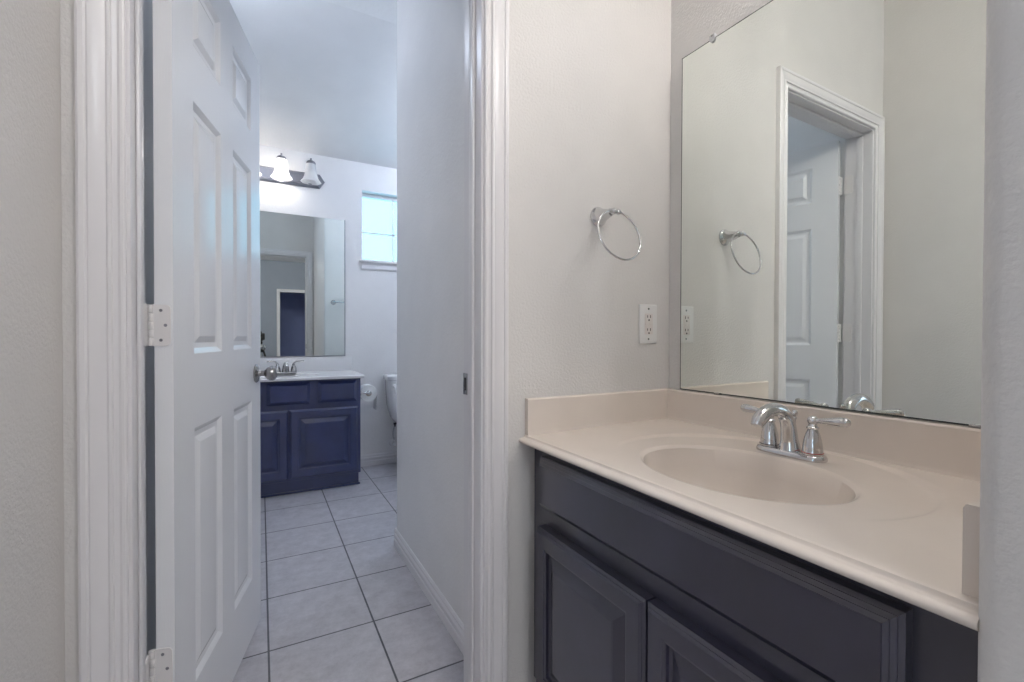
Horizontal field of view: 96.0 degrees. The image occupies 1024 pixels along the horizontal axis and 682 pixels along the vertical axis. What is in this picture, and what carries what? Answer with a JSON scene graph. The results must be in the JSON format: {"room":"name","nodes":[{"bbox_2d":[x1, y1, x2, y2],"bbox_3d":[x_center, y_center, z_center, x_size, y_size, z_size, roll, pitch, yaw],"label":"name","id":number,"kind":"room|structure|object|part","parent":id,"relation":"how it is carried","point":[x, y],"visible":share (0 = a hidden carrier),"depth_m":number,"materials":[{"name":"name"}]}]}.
{"room":"bathroom","nodes":[
{"label":"bathroom","id":0,"kind":"room"},
{"bbox_2d":[0,0,64,681],"bbox_3d":[-0.686,-0.327,0.485,0.121,2.740,0.915,0,1,-29],"label":"wall","id":1,"kind":"structure","parent":0,"point":[32,592],"depth_m":0.71,"materials":[{"name":"paint"}]},
{"bbox_2d":[143,0,155,654],"bbox_3d":[-1.520,-0.346,2.089,0.193,2.740,2.700,0,1,-29],"label":"wall","id":2,"kind":"structure","parent":0,"point":[147,4],"depth_m":1.12,"materials":[{"name":"paint"}]},
{"bbox_2d":[229,0,396,168],"bbox_3d":[-0.693,-1.599,2.505,2.050,0.438,2.775,0,1,-29],"label":"ceiling","id":3,"kind":"structure","parent":0,"point":[328,68],"depth_m":2.78,"materials":[{"name":"paint"}]},
{"bbox_2d":[260,145,396,454],"bbox_3d":[-1.300,-0.362,3.701,1.737,2.740,0.120,0,1,-29],"label":"wall","id":4,"kind":"structure","parent":0,"point":[370,295],"depth_m":3.68,"materials":[{"name":"paint"}]},
{"bbox_2d":[260,153,324,188],"bbox_3d":[-1.665,-1.258,3.327,0.600,0.192,0.168,0,1,-29],"label":"vanity light","id":5,"kind":"object","parent":4,"relation":"attached to","point":[280,173],"visible":0.63,"depth_m":3.37,"materials":[{"name":"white glass"}]},
{"bbox_3d":[-1.660,-1.248,3.317,0.138,0.145,0.138,0,1,-6],"label":"lamp shade","id":6,"kind":"part","parent":5,"relation":"part of","materials":[{"name":"white glass"}]},
{"bbox_3d":[-1.489,-1.248,3.411,0.138,0.145,0.138,0,1,-6],"label":"lamp shade","id":7,"kind":"part","parent":5,"relation":"part of","materials":[{"name":"white glass"}]},
{"bbox_2d":[260,211,344,357],"bbox_3d":[-1.668,-0.413,3.425,0.814,1.065,0.010,0,1,-29],"label":"wall mirror","id":8,"kind":"object","parent":4,"relation":"attached to","point":[302,258],"visible":0.77,"depth_m":3.47,"materials":[{"name":"grey mirror"}]},
{"bbox_2d":[260,356,351,371],"bbox_3d":[-1.649,0.178,3.436,0.863,0.109,0.020,0,1,-29],"label":"backsplash","id":9,"kind":"structure","parent":4,"relation":"attached to","point":[310,364],"depth_m":3.50,"materials":[{"name":"white stone"}]},
{"bbox_2d":[360,193,396,271],"bbox_3d":[-0.982,-0.889,3.841,0.572,0.631,0.128,0,1,-29],"label":"window","id":10,"kind":"structure","parent":4,"relation":"in","point":[366,264],"depth_m":3.78,"materials":[{"name":"white paint"}]},
{"bbox_3d":[-0.974,-0.640,3.828,0.572,0.020,0.093,0,1,-29],"label":"sill","id":11,"kind":"part","parent":10,"relation":"part of","materials":[{"name":"white paint"}]},
{"bbox_2d":[361,451,396,466],"bbox_3d":[-0.897,0.961,3.860,0.885,0.093,0.013,0,1,-29],"label":"baseboard","id":12,"kind":"structure","parent":4,"relation":"attached to","point":[385,457],"depth_m":3.75,"materials":[{"name":"white paint"}]},
{"bbox_2d":[389,427,396,446],"bbox_3d":[-0.960,0.760,3.766,0.060,0.226,0.115,0,1,-29],"label":"shutoff valve","id":13,"kind":"object","parent":4,"relation":"attached to","point":[392,442],"visible":0.94,"depth_m":3.76,"materials":[{"name":"white plastic"}]},
{"bbox_2d":[233,462,463,681],"bbox_3d":[0.037,1.112,-1.106,5.400,0.100,10.400,0,1,-29],"label":"floor","id":14,"kind":"structure","parent":0,"point":[340,603],"depth_m":1.83,"materials":[{"name":"tile"}]},
{"bbox_2d":[260,378,360,497],"bbox_3d":[-1.538,0.634,3.223,0.848,0.757,0.505,0,1,-29],"label":"vanity cabinet","id":15,"kind":"object","parent":14,"relation":"on","point":[310,430],"visible":0.57,"depth_m":3.06,"materials":[{"name":"blue paint"}]},
{"bbox_3d":[-1.619,0.678,2.907,0.372,0.449,0.019,0,1,-29],"label":"cabinet door","id":16,"kind":"part","parent":15,"relation":"part of","materials":[{"name":"blue paint"}]},
{"bbox_3d":[-1.451,0.343,2.993,0.254,0.144,0.024,0,1,-29],"label":"false drawer","id":17,"kind":"part","parent":15,"relation":"part of","materials":[{"name":"blue paint"}]},
{"bbox_2d":[260,356,363,381],"bbox_3d":[-1.528,0.243,3.215,0.863,0.234,0.526,0,1,-29],"label":"countertop","id":18,"kind":"structure","parent":15,"relation":"on","point":[312,368],"depth_m":3.41,"materials":[{"name":"white stone"}]},
{"bbox_2d":[267,360,303,373],"bbox_3d":[-1.616,0.187,3.288,0.171,0.094,0.187,0,1,19],"label":"faucet","id":19,"kind":"object","parent":18,"relation":"on","point":[285,369],"visible":0.91,"depth_m":3.27,"materials":[{"name":"silver metal"}]},
{"bbox_3d":[-1.662,0.190,3.265,0.043,0.064,0.043,0,1,-29],"label":"handle","id":20,"kind":"part","parent":19,"relation":"part of","materials":[{"name":"silver metal"}]},
{"bbox_3d":[-1.597,0.187,3.254,0.051,0.079,0.141,0,1,-29],"label":"spout","id":21,"kind":"part","parent":19,"relation":"part of","materials":[{"name":"silver metal"}]},
{"bbox_3d":[-1.617,0.226,3.290,0.140,0.014,0.050,0,1,-29],"label":"plate","id":22,"kind":"part","parent":19,"relation":"part of","materials":[{"name":"silver metal"}]},
{"bbox_3d":[-1.571,0.189,3.315,0.043,0.064,0.043,0,1,-29],"label":"handle","id":23,"kind":"part","parent":19,"relation":"part of","materials":[{"name":"silver metal"}]},
{"bbox_3d":[-1.261,0.677,3.103,0.427,0.449,0.019,0,1,-29],"label":"cabinet door","id":24,"kind":"part","parent":15,"relation":"part of","materials":[{"name":"blue paint"}]},
{"bbox_3d":[-1.185,0.342,3.137,0.252,0.144,0.024,0,1,-29],"label":"false drawer","id":25,"kind":"part","parent":15,"relation":"part of","materials":[{"name":"blue paint"}]},
{"bbox_2d":[360,390,370,394],"bbox_3d":[-1.066,0.364,3.313,0.076,0.037,0.177,0,1,-29],"label":"toilet paper holder","id":26,"kind":"object","parent":15,"relation":"attached to","point":[368,392],"visible":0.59,"depth_m":3.25,"materials":[{"name":"silver metal"}]},
{"bbox_2d":[360,384,376,410],"bbox_3d":[-1.044,0.406,3.325,0.119,0.186,0.108,0,1,-29],"label":"toilet paper roll","id":27,"kind":"object","parent":26,"relation":"hanging from","point":[365,387],"visible":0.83,"depth_m":3.29,"materials":[{"name":"white paper"}]},
{"bbox_2d":[383,373,396,426],"bbox_3d":[-0.685,0.638,3.558,0.476,0.746,0.725,0,1,-29],"label":"toilet","id":28,"kind":"object","parent":14,"relation":"on","point":[391,378],"visible":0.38,"depth_m":3.62,"materials":[{"name":"white ceramic"}]},
{"bbox_3d":[-0.804,0.285,3.774,0.476,0.046,0.226,0,1,-29],"label":"tank lid","id":29,"kind":"part","parent":28,"relation":"part of","materials":[{"name":"white ceramic"}]},
{"bbox_3d":[-0.804,0.483,3.776,0.452,0.350,0.204,0,1,-29],"label":"tank","id":30,"kind":"part","parent":28,"relation":"part of","materials":[{"name":"white ceramic"}]},
{"bbox_2d":[534,449,977,681],"bbox_3d":[0.496,0.663,1.004,0.561,0.755,0.909,0,1,-29],"label":"vanity cabinet","id":31,"kind":"object","parent":14,"relation":"on","point":[631,585],"visible":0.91,"depth_m":0.79,"materials":[{"name":"grey paint"}]},
{"bbox_3d":[0.168,0.703,1.057,0.034,0.422,0.392,0,1,-29],"label":"cabinet door","id":32,"kind":"part","parent":31,"relation":"part of","materials":[{"name":"blue paint"}]},
{"bbox_3d":[0.358,0.708,0.707,0.034,0.422,0.396,0,1,-29],"label":"cabinet door","id":33,"kind":"part","parent":31,"relation":"part of","materials":[{"name":"blue paint"}]},
{"bbox_2d":[519,388,980,631],"bbox_3d":[0.492,0.278,0.998,0.576,0.231,0.922,0,1,-29],"label":"countertop","id":34,"kind":"structure","parent":31,"relation":"on","point":[893,509],"depth_m":0.92,"materials":[{"name":"beige stone"}]},
{"bbox_2d":[740,403,850,462],"bbox_3d":[0.638,0.200,1.052,0.190,0.123,0.191,0,1,20],"label":"faucet","id":35,"kind":"object","parent":34,"relation":"on","point":[763,417],"visible":1,"depth_m":1.02,"materials":[{"name":"silver metal"}]},
{"bbox_3d":[0.602,0.172,1.132,0.022,0.027,0.086,0,1,-29],"label":"lever","id":36,"kind":"part","parent":35,"relation":"part of","materials":[{"name":"silver metal"}]},
{"bbox_3d":[0.617,0.215,1.104,0.042,0.070,0.042,0,1,-29],"label":"handle","id":37,"kind":"part","parent":35,"relation":"part of","materials":[{"name":"silver metal"}]},
{"bbox_3d":[0.593,0.197,1.035,0.157,0.118,0.049,0,1,-29],"label":"spout","id":38,"kind":"part","parent":35,"relation":"part of","materials":[{"name":"silver metal"}]},
{"bbox_3d":[0.641,0.255,1.062,0.055,0.012,0.155,0,1,-29],"label":"plate","id":39,"kind":"part","parent":35,"relation":"part of","materials":[{"name":"silver metal"}]},
{"bbox_3d":[0.653,0.205,1.065,0.013,0.093,0.013,0,1,-29],"label":"lift rod","id":40,"kind":"part","parent":35,"relation":"part of","materials":[{"name":"silver metal"}]},
{"bbox_3d":[0.664,0.216,1.018,0.042,0.070,0.042,0,1,-29],"label":"handle","id":41,"kind":"part","parent":35,"relation":"part of","materials":[{"name":"silver metal"}]},
{"bbox_3d":[0.680,0.174,0.990,0.022,0.027,0.086,0,1,-29],"label":"lever","id":42,"kind":"part","parent":35,"relation":"part of","materials":[{"name":"silver metal"}]},
{"bbox_2d":[60,0,670,681],"bbox_3d":[-0.163,-0.333,1.226,1.507,2.740,0.115,0,1,-29],"label":"wall","id":43,"kind":"structure","parent":0,"point":[590,80],"depth_m":1.33,"materials":[{"name":"paint"}]},
{"bbox_2d":[144,0,277,681],"bbox_3d":[-0.837,0.011,1.311,0.174,2.022,0.766,0,1,-15],"label":"door","id":44,"kind":"structure","parent":43,"relation":"in","point":[203,318],"depth_m":1.18,"materials":[{"name":"white paint"}]},
{"bbox_3d":[-0.869,0.115,1.639,0.060,0.053,0.053,0,1,-15],"label":"knob","id":45,"kind":"part","parent":44,"relation":"part of","materials":[{"name":"silver metal"}]},
{"bbox_2d":[74,0,508,681],"bbox_3d":[-0.393,-0.019,1.028,0.866,2.115,0.019,0,1,-29],"label":"trim","id":46,"kind":"structure","parent":43,"relation":"attached to","point":[99,25],"depth_m":0.84,"materials":[{"name":"white paint"}]},
{"bbox_2d":[125,0,483,681],"bbox_3d":[-0.425,0.007,1.087,0.756,2.060,0.116,0,1,-29],"label":"trim","id":47,"kind":"structure","parent":43,"relation":"attached to","point":[474,9],"depth_m":1.21,"materials":[{"name":"white paint"}]},
{"bbox_3d":[-0.131,0.121,1.300,0.003,0.060,0.028,0,1,-29],"label":"strike plate","id":48,"kind":"part","parent":47,"relation":"part of","materials":[{"name":"silver metal"}]},
{"bbox_2d":[590,207,640,260],"bbox_3d":[0.291,-0.315,1.343,0.159,0.177,0.114,0,1,-29],"label":"towel ring","id":49,"kind":"object","parent":43,"relation":"attached to","point":[599,216],"visible":1,"depth_m":1.34,"materials":[{"name":"silver metal"}]},
{"bbox_3d":[0.274,-0.374,1.363,0.060,0.060,0.060,0,1,-29],"label":"post","id":50,"kind":"part","parent":49,"relation":"part of","materials":[{"name":"silver metal"}]},
{"bbox_2d":[639,304,656,343],"bbox_3d":[0.440,-0.055,1.487,0.077,0.126,0.009,0,1,-29],"label":"wall outlet","id":51,"kind":"object","parent":43,"relation":"attached to","point":[647,313],"visible":1,"depth_m":1.48,"materials":[{"name":"white plastic"}]},
{"bbox_2d":[645,313,652,333],"bbox_3d":[0.440,-0.055,1.486,0.034,0.067,0.004,0,1,-29],"label":"receptacle","id":52,"kind":"object","parent":51,"relation":"attached to","point":[648,316],"depth_m":1.48,"materials":[{"name":"white plastic"}]},
{"bbox_2d":[397,0,464,623],"bbox_3d":[0.131,-0.341,2.072,1.025,2.740,1.091,0,1,-29],"label":"wall partition","id":53,"kind":"structure","parent":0,"point":[430,33],"depth_m":1.84,"materials":[{"name":"paint"}]},
{"bbox_2d":[394,527,463,655],"bbox_3d":[0.066,0.987,2.060,0.918,0.083,1.104,0,1,-29],"label":"baseboard","id":54,"kind":"structure","parent":53,"relation":"attached to","point":[450,619],"depth_m":1.80,"materials":[{"name":"white paint"}]},
{"bbox_2d":[669,0,966,425],"bbox_3d":[0.939,-0.331,1.303,0.502,2.740,1.035,0,1,-29],"label":"wall","id":55,"kind":"structure","parent":0,"point":[693,22],"depth_m":1.50,"materials":[{"name":"paint"}]},
{"bbox_2d":[666,388,980,481],"bbox_3d":[0.731,0.220,1.131,0.029,0.116,0.917,0,1,-29],"label":"backsplash","id":56,"kind":"structure","parent":55,"relation":"attached to","point":[953,450],"depth_m":1.01,"materials":[{"name":"beige stone"}]},
{"bbox_2d":[680,0,986,428],"bbox_3d":[0.751,-0.373,1.105,0.015,1.072,0.860,0,1,-29],"label":"wall mirror","id":57,"kind":"object","parent":55,"relation":"attached to","point":[833,151],"visible":0.88,"depth_m":1.07,"materials":[{"name":"grey mirror"}]},
{"bbox_2d":[978,0,1023,681],"bbox_3d":[0.960,-0.324,0.656,1.084,2.740,0.120,0,1,-29],"label":"wall","id":58,"kind":"structure","parent":0,"point":[1001,538],"depth_m":0.44,"materials":[{"name":"paint"}]}
]}

